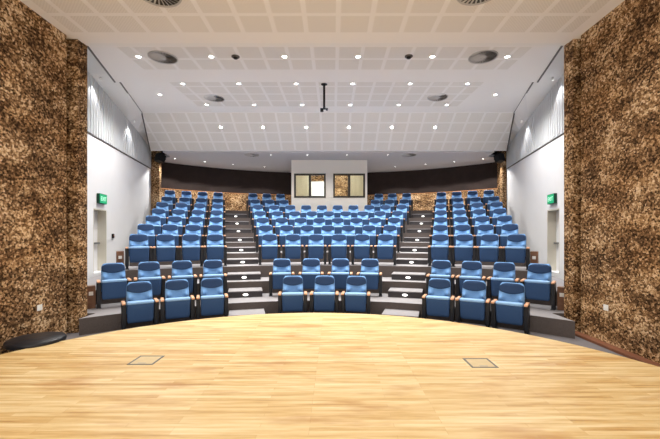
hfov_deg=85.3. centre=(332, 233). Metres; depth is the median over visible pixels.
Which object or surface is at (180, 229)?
seat cushion
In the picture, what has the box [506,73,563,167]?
wall panel
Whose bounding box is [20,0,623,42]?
ceiling
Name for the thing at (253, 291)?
step
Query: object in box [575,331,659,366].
baseboard
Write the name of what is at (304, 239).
seat cushion
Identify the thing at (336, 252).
seat cushion
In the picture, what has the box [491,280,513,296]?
seat cushion
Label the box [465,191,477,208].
seat
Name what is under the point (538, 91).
cove
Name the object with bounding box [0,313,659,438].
floor
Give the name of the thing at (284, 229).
seat
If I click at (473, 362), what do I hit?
floor hatch
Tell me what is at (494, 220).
seat cushion
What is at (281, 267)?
seat
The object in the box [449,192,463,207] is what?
seat
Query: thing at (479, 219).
seat
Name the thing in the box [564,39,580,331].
wall
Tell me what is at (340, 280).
seat cushion
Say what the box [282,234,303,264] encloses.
seat
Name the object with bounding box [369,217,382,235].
seat
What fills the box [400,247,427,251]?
step
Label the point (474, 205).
seat
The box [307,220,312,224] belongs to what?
seat cushion
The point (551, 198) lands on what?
exit sign
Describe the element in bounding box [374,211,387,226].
seat
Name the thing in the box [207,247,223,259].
seat cushion
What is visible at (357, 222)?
seat
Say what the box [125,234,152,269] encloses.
seat
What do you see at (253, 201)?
seat
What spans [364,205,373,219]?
seat
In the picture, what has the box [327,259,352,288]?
seat
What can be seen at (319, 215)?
seat cushion
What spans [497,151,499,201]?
wall
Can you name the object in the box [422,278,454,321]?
seat
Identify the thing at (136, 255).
seat cushion
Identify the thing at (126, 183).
wall
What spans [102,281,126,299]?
seat cushion
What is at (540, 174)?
wall
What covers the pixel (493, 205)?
seat
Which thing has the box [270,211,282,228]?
seat
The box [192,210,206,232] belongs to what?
seat
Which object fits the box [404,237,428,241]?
step
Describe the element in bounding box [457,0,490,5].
ceiling vent
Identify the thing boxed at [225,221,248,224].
step
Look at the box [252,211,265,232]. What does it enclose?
seat
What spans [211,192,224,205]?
seat
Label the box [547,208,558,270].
door
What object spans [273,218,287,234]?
seat
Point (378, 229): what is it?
seat cushion
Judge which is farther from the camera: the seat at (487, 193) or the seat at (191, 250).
the seat at (487, 193)
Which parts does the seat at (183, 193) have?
headrest panel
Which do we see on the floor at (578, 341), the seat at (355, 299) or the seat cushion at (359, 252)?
the seat at (355, 299)
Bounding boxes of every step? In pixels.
[225,214,246,217]
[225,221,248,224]
[226,229,250,232]
[226,237,252,241]
[227,247,255,251]
[227,258,257,264]
[227,271,260,279]
[228,287,262,297]
[228,308,264,315]
[382,309,418,317]
[388,287,422,298]
[391,272,425,280]
[396,258,427,264]
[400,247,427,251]
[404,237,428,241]
[407,229,430,232]
[410,221,431,224]
[412,214,431,217]
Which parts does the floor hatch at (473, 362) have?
lid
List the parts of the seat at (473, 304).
panel, backrest, headrest panel, panel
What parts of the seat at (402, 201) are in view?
headrest panel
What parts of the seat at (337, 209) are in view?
headrest panel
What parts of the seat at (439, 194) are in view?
headrest panel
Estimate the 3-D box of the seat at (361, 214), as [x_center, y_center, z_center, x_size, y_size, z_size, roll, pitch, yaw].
[1.242,-0.505,14.971,0.648,0.930,0.495,0,0,7]
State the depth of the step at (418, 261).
10.97 m
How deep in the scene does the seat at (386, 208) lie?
16.13 m
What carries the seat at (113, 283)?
on the floor at (544, 320)
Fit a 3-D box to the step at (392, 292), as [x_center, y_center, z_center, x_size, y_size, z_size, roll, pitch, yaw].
[1.861,1.504,9.157,0.840,0.162,0.575,0,0,16]
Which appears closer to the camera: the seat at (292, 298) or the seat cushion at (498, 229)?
the seat at (292, 298)
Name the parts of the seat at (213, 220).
headrest panel, backrest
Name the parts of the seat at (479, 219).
headrest panel, backrest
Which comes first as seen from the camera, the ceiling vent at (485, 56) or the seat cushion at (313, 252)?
the ceiling vent at (485, 56)
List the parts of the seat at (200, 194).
headrest panel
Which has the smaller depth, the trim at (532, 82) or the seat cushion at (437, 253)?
the seat cushion at (437, 253)
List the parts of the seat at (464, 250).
panel, headrest panel, backrest, panel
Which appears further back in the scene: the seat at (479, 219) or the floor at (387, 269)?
the seat at (479, 219)
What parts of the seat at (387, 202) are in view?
headrest panel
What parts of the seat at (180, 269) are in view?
headrest panel, backrest, panel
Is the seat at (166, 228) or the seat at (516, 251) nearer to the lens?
the seat at (516, 251)
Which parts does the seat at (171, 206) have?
headrest panel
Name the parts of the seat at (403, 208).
headrest panel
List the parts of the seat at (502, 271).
panel, headrest panel, backrest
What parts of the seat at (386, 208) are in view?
headrest panel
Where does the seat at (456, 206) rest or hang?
on the floor at (226, 226)
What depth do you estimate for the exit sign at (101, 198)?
11.74 m
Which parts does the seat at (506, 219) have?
headrest panel, backrest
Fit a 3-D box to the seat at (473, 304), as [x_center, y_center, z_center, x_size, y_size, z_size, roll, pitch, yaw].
[2.872,1.435,7.327,0.648,0.930,0.495,0,0,29]
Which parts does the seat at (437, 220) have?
headrest panel, backrest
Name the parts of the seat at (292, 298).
panel, headrest panel, backrest, panel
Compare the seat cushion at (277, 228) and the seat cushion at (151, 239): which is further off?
the seat cushion at (277, 228)
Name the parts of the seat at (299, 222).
headrest panel, backrest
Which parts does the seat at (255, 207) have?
headrest panel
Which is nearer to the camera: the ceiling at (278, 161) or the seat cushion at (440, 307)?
the seat cushion at (440, 307)
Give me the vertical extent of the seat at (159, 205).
0.930 m
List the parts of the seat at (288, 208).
headrest panel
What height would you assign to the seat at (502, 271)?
0.930 m
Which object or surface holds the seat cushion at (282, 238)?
on the seat at (284, 229)
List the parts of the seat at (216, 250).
panel, headrest panel, backrest, panel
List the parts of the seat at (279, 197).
headrest panel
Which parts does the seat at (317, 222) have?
headrest panel, backrest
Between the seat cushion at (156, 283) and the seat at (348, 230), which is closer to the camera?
the seat cushion at (156, 283)
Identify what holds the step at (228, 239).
on the floor at (228, 244)
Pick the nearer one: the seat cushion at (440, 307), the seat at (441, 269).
the seat cushion at (440, 307)
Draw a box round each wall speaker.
[154,153,165,163]
[493,153,504,162]
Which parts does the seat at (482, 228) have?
panel, headrest panel, backrest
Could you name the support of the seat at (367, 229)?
on the floor at (229, 254)
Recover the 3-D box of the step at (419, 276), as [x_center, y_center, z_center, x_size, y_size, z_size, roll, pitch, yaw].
[2.122,1.177,10.029,0.900,0.165,0.575,0,0,16]
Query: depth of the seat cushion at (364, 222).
14.74 m
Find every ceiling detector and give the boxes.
[231,54,239,59]
[405,54,412,58]
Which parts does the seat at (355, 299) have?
panel, headrest panel, backrest, panel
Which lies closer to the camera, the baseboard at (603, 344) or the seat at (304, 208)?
the baseboard at (603, 344)
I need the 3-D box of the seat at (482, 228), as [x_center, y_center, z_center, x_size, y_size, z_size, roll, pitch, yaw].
[4.709,0.155,11.074,0.648,0.930,0.495,0,0,28]
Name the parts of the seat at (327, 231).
headrest panel, backrest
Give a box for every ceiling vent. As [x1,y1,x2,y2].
[144,0,181,7]
[147,51,177,63]
[204,95,224,101]
[244,153,258,156]
[401,153,416,156]
[427,94,447,100]
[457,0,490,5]
[468,50,497,63]
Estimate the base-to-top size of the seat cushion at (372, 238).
0.381 m
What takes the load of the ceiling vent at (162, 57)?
in the ceiling at (255, 63)
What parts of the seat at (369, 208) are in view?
headrest panel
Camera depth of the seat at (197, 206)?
15.34 m
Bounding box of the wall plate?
[37,304,41,310]
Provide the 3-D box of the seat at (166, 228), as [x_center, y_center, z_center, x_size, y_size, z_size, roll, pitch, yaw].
[-5.086,0.155,11.188,0.648,0.930,0.495,0,0,-26]
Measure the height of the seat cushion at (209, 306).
0.381 m
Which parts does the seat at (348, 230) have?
headrest panel, backrest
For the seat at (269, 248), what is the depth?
10.70 m
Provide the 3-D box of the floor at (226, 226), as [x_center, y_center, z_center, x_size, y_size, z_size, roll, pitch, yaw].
[-0.174,0.455,15.639,15.270,1.690,3.240,0,0,0]
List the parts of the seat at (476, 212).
headrest panel, backrest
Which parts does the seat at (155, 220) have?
headrest panel, backrest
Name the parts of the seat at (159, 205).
headrest panel, backrest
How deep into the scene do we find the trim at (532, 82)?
14.54 m
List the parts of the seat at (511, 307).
panel, headrest panel, backrest, panel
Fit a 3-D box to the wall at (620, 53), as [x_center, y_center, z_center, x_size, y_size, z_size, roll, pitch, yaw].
[5.040,-0.930,1.880,0.720,5.660,9.760,0,0,0]
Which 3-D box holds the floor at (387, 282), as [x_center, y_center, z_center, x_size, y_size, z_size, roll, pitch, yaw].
[-0.200,1.580,12.080,16.840,0.640,9.840,0,0,0]
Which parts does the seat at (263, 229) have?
panel, headrest panel, backrest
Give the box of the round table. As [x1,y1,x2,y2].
[3,332,66,350]
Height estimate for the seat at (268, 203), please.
0.930 m
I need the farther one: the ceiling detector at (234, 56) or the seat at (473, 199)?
the seat at (473, 199)
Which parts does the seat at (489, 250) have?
panel, headrest panel, backrest, panel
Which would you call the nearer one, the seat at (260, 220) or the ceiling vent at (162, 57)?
the ceiling vent at (162, 57)
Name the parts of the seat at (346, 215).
headrest panel, backrest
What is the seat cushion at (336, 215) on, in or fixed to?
on the seat at (337, 209)
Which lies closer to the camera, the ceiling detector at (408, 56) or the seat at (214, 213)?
the ceiling detector at (408, 56)
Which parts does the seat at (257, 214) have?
headrest panel, backrest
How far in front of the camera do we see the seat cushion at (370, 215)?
15.95 m
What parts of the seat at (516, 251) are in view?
panel, headrest panel, backrest, panel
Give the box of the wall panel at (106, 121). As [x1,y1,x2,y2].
[87,72,150,167]
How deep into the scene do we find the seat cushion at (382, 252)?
10.61 m
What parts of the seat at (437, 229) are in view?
panel, headrest panel, backrest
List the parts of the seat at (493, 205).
headrest panel, backrest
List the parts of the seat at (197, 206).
headrest panel, backrest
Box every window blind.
[296,176,308,195]
[350,176,362,195]
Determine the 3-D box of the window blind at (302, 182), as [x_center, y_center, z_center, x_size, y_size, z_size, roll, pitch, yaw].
[-1.515,-2.433,18.146,0.760,1.275,0.043,0,0,0]
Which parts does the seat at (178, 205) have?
headrest panel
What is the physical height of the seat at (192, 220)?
0.930 m
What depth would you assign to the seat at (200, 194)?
17.73 m
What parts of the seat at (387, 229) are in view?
headrest panel, backrest, panel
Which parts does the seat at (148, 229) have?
backrest, headrest panel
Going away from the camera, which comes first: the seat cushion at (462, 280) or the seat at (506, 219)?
the seat cushion at (462, 280)
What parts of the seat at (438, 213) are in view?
headrest panel, backrest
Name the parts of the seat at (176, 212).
backrest, headrest panel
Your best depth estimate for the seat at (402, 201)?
17.33 m
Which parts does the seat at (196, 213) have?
headrest panel, backrest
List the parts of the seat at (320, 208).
headrest panel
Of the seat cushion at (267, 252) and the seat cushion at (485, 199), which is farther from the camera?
the seat cushion at (485, 199)
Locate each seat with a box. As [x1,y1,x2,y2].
[96,263,130,308]
[121,281,158,329]
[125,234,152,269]
[133,261,165,299]
[137,224,156,246]
[146,216,162,234]
[152,208,167,225]
[153,234,178,261]
[156,202,170,217]
[160,279,194,323]
[161,197,174,212]
[162,224,181,246]
[163,190,176,204]
[168,216,184,234]
[168,260,196,299]
[172,209,187,225]
[175,203,189,223]
[179,191,193,209]
[179,197,191,216]
[179,234,202,266]
[182,224,203,247]
[189,216,205,241]
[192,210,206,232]
[194,203,207,224]
[196,192,209,207]
[196,198,208,216]
[196,278,227,319]
[199,260,226,299]
[203,234,226,265]
[205,225,225,252]
[207,217,225,234]
[208,210,224,225]
[210,204,224,217]
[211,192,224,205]
[211,198,224,211]
[246,193,256,210]
[248,199,259,217]
[251,205,262,224]
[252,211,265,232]
[254,217,268,241]
[256,225,272,252]
[259,234,280,264]
[260,194,270,206]
[263,200,273,214]
[267,205,278,220]
[269,259,293,295]
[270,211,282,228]
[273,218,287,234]
[274,194,284,204]
[277,225,292,250]
[278,276,306,312]
[279,200,288,211]
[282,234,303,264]
[283,205,294,218]
[288,211,299,225]
[293,218,306,234]
[298,259,323,288]
[300,205,310,217]
[300,225,313,246]
[305,234,326,264]
[306,211,316,224]
[310,276,338,312]
[313,218,324,233]
[317,205,326,217]
[321,225,334,246]
[323,211,333,224]
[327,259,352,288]
[328,234,349,264]
[332,218,343,233]
[333,205,342,217]
[340,211,350,224]
[341,276,369,313]
[342,225,354,246]
[348,205,358,217]
[350,218,361,234]
[351,234,372,264]
[357,211,368,228]
[357,259,381,296]
[362,225,377,246]
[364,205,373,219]
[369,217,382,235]
[371,200,379,214]
[374,194,384,205]
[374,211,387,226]
[374,234,395,264]
[380,205,391,218]
[383,225,399,252]
[385,200,395,211]
[388,194,398,206]
[388,217,402,241]
[392,211,404,232]
[396,205,408,224]
[399,199,410,217]
[402,193,412,210]
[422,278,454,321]
[426,260,454,295]
[428,234,451,265]
[429,225,450,245]
[431,217,449,234]
[432,204,447,217]
[432,210,448,225]
[434,192,447,205]
[434,198,447,211]
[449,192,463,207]
[450,198,464,210]
[450,203,466,224]
[451,209,465,225]
[451,216,470,234]
[451,224,469,245]
[451,234,475,266]
[455,280,490,327]
[456,261,485,297]
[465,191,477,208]
[468,197,480,210]
[468,202,482,223]
[470,209,485,232]
[472,216,489,236]
[473,224,493,245]
[476,234,501,261]
[481,190,493,205]
[485,196,498,215]
[487,202,502,218]
[487,262,519,300]
[490,208,506,225]
[491,282,529,334]
[493,215,511,234]
[498,224,517,246]
[502,234,529,269]
[520,263,556,309]
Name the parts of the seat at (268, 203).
headrest panel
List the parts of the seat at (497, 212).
headrest panel, backrest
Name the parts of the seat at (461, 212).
headrest panel, backrest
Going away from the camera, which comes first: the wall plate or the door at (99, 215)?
the wall plate
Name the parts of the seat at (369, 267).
headrest panel, backrest, panel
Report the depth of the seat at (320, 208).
16.38 m
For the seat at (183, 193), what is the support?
on the floor at (226, 211)
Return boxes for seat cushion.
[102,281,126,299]
[127,303,153,323]
[129,248,148,262]
[138,279,160,295]
[148,236,154,246]
[154,227,160,234]
[157,248,174,261]
[160,218,165,225]
[165,300,189,318]
[172,278,192,292]
[174,236,178,246]
[178,227,182,234]
[182,248,199,260]
[201,298,223,315]
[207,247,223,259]
[262,247,277,258]
[273,275,290,288]
[276,227,279,234]
[280,236,285,246]
[282,295,302,311]
[285,247,300,258]
[289,220,294,225]
[294,227,300,234]
[300,236,308,246]
[302,275,319,288]
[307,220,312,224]
[308,247,323,258]
[314,227,320,233]
[314,295,334,310]
[317,213,322,217]
[323,236,331,246]
[325,220,331,224]
[331,247,346,258]
[331,275,348,288]
[334,213,339,217]
[334,227,341,233]
[344,220,349,224]
[345,295,365,311]
[346,236,354,246]
[351,213,356,217]
[354,247,369,258]
[355,227,361,234]
[360,275,377,288]
[362,220,367,228]
[368,213,373,219]
[370,236,375,246]
[376,227,380,235]
[377,247,392,258]
[393,236,396,246]
[426,298,449,316]
[431,247,447,259]
[455,248,472,260]
[460,278,480,293]
[460,301,484,320]
[476,236,480,245]
[479,248,497,261]
[483,197,488,205]
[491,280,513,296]
[492,218,496,225]
[496,227,501,234]
[496,304,522,325]
[500,236,507,246]
[505,249,525,262]
[525,282,549,300]
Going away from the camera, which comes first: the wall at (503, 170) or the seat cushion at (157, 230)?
the seat cushion at (157, 230)
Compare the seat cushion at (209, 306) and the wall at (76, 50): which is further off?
the seat cushion at (209, 306)
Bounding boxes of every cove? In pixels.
[87,48,147,144]
[509,46,563,144]
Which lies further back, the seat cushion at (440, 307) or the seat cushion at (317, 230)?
the seat cushion at (317, 230)
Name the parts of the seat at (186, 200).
headrest panel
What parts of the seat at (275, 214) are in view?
headrest panel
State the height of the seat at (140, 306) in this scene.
0.930 m
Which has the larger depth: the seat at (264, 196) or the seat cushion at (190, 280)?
the seat at (264, 196)
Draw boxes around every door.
[93,208,106,273]
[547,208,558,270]
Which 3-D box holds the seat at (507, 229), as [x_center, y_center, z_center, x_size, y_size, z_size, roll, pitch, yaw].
[5.295,0.155,10.742,0.648,0.930,0.495,0,0,31]
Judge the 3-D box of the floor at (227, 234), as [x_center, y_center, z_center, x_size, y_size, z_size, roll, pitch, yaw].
[-0.170,0.630,14.367,14.336,1.340,3.084,0,0,0]
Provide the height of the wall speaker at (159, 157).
0.449 m
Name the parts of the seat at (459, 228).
panel, headrest panel, backrest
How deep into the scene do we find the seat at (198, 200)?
16.68 m
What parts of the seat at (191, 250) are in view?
panel, headrest panel, backrest, panel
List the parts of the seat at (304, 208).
headrest panel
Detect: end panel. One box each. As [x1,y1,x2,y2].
[87,285,95,308]
[116,251,123,263]
[530,251,537,263]
[557,286,563,309]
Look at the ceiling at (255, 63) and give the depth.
9.45 m
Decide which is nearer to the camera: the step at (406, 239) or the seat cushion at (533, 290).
the seat cushion at (533, 290)
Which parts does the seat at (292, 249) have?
panel, headrest panel, backrest, panel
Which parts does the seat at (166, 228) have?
headrest panel, backrest, panel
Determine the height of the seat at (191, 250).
0.930 m
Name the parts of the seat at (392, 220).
headrest panel, backrest, panel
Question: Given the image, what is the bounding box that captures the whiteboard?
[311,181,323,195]
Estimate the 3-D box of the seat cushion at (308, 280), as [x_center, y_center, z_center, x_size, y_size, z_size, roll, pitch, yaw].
[-0.565,1.220,9.206,0.466,0.381,0.174,0,0,-2]
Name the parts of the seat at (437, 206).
headrest panel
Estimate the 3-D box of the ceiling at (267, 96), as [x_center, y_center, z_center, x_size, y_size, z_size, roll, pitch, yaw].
[-0.200,-4.832,12.475,14.840,0.264,3.650,0,0,0]
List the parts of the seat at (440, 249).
panel, headrest panel, backrest, panel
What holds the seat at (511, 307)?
on the floor at (578, 341)
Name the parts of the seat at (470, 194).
headrest panel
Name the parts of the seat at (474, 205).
panel, headrest panel, backrest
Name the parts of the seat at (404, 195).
headrest panel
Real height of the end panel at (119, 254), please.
0.480 m
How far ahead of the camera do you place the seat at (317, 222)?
13.73 m
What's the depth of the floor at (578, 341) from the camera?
6.57 m
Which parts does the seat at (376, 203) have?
headrest panel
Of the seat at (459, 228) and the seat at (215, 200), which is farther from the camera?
the seat at (215, 200)
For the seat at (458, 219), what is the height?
0.930 m
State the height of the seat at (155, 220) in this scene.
0.930 m
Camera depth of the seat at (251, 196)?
18.40 m
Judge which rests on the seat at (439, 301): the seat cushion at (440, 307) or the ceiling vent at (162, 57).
the seat cushion at (440, 307)
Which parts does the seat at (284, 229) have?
headrest panel, backrest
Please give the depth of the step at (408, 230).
14.78 m
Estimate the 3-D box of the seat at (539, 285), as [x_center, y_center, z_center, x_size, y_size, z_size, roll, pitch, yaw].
[4.449,1.120,7.752,0.648,0.930,0.495,0,0,37]
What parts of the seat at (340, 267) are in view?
headrest panel, backrest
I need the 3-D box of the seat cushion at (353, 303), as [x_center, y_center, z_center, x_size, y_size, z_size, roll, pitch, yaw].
[0.502,1.534,7.941,0.466,0.381,0.174,0,0,7]
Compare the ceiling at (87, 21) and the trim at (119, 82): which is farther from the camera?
the trim at (119, 82)
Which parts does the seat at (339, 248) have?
panel, headrest panel, backrest, panel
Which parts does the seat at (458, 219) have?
headrest panel, backrest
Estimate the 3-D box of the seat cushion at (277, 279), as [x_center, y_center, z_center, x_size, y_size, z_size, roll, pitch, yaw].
[-1.308,1.220,9.144,0.466,0.381,0.174,0,0,-8]
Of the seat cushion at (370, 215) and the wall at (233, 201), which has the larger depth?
the wall at (233, 201)
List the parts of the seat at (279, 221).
headrest panel, backrest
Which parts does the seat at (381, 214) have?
headrest panel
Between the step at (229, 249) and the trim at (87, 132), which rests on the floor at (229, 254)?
the step at (229, 249)
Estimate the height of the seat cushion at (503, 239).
0.381 m
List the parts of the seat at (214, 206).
headrest panel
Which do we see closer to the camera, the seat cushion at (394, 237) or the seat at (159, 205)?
the seat cushion at (394, 237)
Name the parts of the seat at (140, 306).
panel, headrest panel, backrest, panel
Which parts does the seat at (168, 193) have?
headrest panel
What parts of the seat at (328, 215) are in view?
headrest panel, backrest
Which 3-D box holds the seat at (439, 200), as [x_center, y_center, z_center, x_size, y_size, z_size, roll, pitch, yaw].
[5.071,-1.225,16.791,0.648,0.930,0.495,0,0,19]
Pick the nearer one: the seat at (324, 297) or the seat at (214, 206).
the seat at (324, 297)
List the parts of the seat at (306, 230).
headrest panel, backrest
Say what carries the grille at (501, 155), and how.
attached to the wall speaker at (499, 157)
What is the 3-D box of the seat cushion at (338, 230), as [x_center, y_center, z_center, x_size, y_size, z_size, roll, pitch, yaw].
[0.173,-0.066,13.501,0.466,0.381,0.174,0,0,2]
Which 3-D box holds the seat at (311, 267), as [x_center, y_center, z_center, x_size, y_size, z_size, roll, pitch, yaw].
[-0.570,1.120,9.355,0.648,0.930,0.495,0,0,-2]
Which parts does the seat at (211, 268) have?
panel, headrest panel, backrest, panel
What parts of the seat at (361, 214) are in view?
headrest panel, backrest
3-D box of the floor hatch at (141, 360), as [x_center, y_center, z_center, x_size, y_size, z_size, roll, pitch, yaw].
[-2.440,1.653,4.680,0.330,0.014,0.330,0,0,0]
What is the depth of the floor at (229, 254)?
11.55 m
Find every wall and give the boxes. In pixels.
[0,0,66,354]
[67,39,86,332]
[84,43,566,45]
[87,134,150,277]
[151,151,160,215]
[161,151,496,194]
[161,189,497,210]
[291,160,366,212]
[311,176,347,195]
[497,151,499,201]
[500,151,506,210]
[507,135,563,278]
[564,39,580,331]
[581,0,659,363]
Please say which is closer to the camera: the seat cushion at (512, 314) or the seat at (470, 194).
the seat cushion at (512, 314)
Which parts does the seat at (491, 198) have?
headrest panel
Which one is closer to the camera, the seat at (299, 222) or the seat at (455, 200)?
the seat at (299, 222)
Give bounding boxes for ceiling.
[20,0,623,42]
[89,46,559,81]
[121,82,531,111]
[142,112,513,150]
[163,151,494,172]
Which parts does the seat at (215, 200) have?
headrest panel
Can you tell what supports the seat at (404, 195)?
on the floor at (226, 211)
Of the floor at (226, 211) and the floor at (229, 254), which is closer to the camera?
the floor at (229, 254)
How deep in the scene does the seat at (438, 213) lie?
14.31 m
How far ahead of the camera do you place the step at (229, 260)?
11.03 m
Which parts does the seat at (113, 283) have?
panel, headrest panel, backrest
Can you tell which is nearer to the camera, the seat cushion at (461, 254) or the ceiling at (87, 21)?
the ceiling at (87, 21)
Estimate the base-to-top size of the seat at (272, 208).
0.930 m
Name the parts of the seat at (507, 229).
backrest, headrest panel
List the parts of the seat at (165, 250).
panel, headrest panel, backrest, panel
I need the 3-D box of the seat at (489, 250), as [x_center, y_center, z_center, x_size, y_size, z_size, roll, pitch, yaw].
[4.288,0.465,9.823,0.648,0.930,0.495,0,0,29]
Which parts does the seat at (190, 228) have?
backrest, headrest panel, panel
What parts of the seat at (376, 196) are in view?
headrest panel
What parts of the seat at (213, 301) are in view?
panel, backrest, headrest panel, panel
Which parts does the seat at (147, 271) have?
headrest panel, backrest, panel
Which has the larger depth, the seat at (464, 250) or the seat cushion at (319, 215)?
the seat cushion at (319, 215)
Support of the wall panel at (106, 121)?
attached to the wall at (126, 183)
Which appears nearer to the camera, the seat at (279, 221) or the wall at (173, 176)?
the seat at (279, 221)
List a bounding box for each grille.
[154,153,160,159]
[499,153,504,159]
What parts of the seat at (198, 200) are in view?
headrest panel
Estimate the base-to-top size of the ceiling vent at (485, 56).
0.026 m
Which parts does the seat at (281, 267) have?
panel, headrest panel, backrest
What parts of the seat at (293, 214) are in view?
headrest panel, backrest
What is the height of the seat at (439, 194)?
0.930 m
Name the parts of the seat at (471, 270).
panel, backrest, headrest panel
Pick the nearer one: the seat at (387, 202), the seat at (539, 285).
the seat at (539, 285)
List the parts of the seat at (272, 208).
headrest panel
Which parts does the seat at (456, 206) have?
headrest panel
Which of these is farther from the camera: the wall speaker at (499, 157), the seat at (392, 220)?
the wall speaker at (499, 157)
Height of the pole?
0.870 m
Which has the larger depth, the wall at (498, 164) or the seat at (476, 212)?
the wall at (498, 164)
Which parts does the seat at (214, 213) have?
headrest panel, backrest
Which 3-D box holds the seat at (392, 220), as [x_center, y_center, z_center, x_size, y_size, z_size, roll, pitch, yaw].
[2.280,-0.165,13.382,0.648,0.930,0.495,0,0,12]
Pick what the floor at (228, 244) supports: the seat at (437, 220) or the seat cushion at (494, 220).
the seat at (437, 220)
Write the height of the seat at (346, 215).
0.930 m
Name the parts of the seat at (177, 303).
panel, headrest panel, backrest, panel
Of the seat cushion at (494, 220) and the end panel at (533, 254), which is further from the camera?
the seat cushion at (494, 220)
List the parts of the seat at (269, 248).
panel, headrest panel, backrest, panel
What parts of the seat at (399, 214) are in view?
headrest panel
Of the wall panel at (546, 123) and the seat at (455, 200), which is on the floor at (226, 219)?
the seat at (455, 200)
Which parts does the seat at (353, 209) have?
headrest panel, backrest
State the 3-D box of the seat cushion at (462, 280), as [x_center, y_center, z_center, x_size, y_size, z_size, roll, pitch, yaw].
[3.206,1.220,8.363,0.466,0.381,0.174,0,0,27]
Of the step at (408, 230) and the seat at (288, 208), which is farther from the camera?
the seat at (288, 208)
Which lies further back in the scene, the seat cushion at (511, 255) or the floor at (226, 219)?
the floor at (226, 219)
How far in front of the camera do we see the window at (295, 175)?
17.88 m
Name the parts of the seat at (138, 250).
panel, headrest panel, backrest, panel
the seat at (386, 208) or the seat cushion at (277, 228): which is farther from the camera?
the seat at (386, 208)
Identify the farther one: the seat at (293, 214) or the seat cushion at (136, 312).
the seat at (293, 214)
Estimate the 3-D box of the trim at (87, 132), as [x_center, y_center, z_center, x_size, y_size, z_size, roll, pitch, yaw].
[-7.744,-3.105,12.125,0.022,0.050,9.928,0,0,-11]
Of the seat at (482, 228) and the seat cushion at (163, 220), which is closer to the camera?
the seat at (482, 228)
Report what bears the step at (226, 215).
on the floor at (226, 219)
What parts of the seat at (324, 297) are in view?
panel, headrest panel, backrest, panel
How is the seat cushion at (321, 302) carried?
on the seat at (324, 297)
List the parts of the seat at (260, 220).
panel, headrest panel, backrest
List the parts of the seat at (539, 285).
headrest panel, backrest, panel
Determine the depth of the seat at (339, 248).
10.82 m
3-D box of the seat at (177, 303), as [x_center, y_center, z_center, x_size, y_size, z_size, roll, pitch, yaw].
[-3.237,1.435,7.450,0.648,0.930,0.495,0,0,-26]
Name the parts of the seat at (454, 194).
headrest panel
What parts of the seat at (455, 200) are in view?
headrest panel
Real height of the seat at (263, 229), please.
0.930 m
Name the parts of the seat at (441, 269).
panel, backrest, headrest panel, panel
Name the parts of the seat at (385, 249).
panel, headrest panel, backrest, panel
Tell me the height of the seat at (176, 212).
0.930 m
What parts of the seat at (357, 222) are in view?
backrest, headrest panel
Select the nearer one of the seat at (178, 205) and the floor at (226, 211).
the seat at (178, 205)
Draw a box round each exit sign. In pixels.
[97,193,106,203]
[547,193,556,203]
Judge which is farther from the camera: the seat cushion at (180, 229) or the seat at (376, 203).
the seat at (376, 203)
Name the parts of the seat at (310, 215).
headrest panel, backrest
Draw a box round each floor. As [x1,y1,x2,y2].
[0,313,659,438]
[66,319,629,358]
[79,292,574,338]
[87,275,563,305]
[125,262,527,281]
[130,251,525,266]
[171,209,467,217]
[182,233,471,241]
[185,224,469,232]
[204,241,428,250]
[208,217,468,224]
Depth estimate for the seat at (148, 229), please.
10.89 m
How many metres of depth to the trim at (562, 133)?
13.05 m
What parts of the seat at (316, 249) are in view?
panel, headrest panel, backrest, panel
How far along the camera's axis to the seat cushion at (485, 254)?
9.64 m
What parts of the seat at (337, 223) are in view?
headrest panel, backrest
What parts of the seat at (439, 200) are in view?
headrest panel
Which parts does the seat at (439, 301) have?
panel, headrest panel, backrest, panel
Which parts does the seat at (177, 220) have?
headrest panel, backrest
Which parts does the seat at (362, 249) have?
panel, headrest panel, backrest, panel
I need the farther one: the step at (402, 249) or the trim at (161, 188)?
the trim at (161, 188)
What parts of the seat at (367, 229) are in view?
backrest, headrest panel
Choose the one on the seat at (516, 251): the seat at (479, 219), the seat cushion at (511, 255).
the seat cushion at (511, 255)
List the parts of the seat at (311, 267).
backrest, headrest panel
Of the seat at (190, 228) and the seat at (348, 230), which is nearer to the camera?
the seat at (190, 228)
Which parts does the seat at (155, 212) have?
headrest panel, backrest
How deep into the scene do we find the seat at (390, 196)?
18.51 m
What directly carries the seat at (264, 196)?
on the floor at (226, 211)
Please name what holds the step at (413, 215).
on the floor at (226, 219)
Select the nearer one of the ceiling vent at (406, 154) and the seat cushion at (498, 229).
the seat cushion at (498, 229)
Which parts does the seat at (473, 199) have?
headrest panel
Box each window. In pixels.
[294,174,325,197]
[333,174,364,197]
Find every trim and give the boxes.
[87,46,115,82]
[87,132,150,168]
[119,82,150,150]
[161,188,497,194]
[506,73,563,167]
[506,82,533,150]
[507,133,563,168]
[537,46,562,82]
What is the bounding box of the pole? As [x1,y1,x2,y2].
[320,83,327,111]
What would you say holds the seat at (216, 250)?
on the floor at (387, 269)
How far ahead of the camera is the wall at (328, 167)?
17.90 m
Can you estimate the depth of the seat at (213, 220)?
13.06 m
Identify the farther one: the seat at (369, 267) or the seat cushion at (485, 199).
the seat cushion at (485, 199)
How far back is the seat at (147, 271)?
8.27 m
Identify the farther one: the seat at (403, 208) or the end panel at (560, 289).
the seat at (403, 208)
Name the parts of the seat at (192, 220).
headrest panel, backrest, panel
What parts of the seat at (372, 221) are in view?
headrest panel, backrest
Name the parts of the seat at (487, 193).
headrest panel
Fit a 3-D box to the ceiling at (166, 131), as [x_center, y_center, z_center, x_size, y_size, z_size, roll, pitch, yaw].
[-0.200,-4.364,15.250,16.094,1.200,1.900,0,0,0]
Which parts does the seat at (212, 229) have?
headrest panel, backrest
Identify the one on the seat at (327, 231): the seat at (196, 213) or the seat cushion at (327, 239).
the seat cushion at (327, 239)
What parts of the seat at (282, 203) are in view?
headrest panel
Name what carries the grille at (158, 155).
attached to the wall speaker at (159, 157)

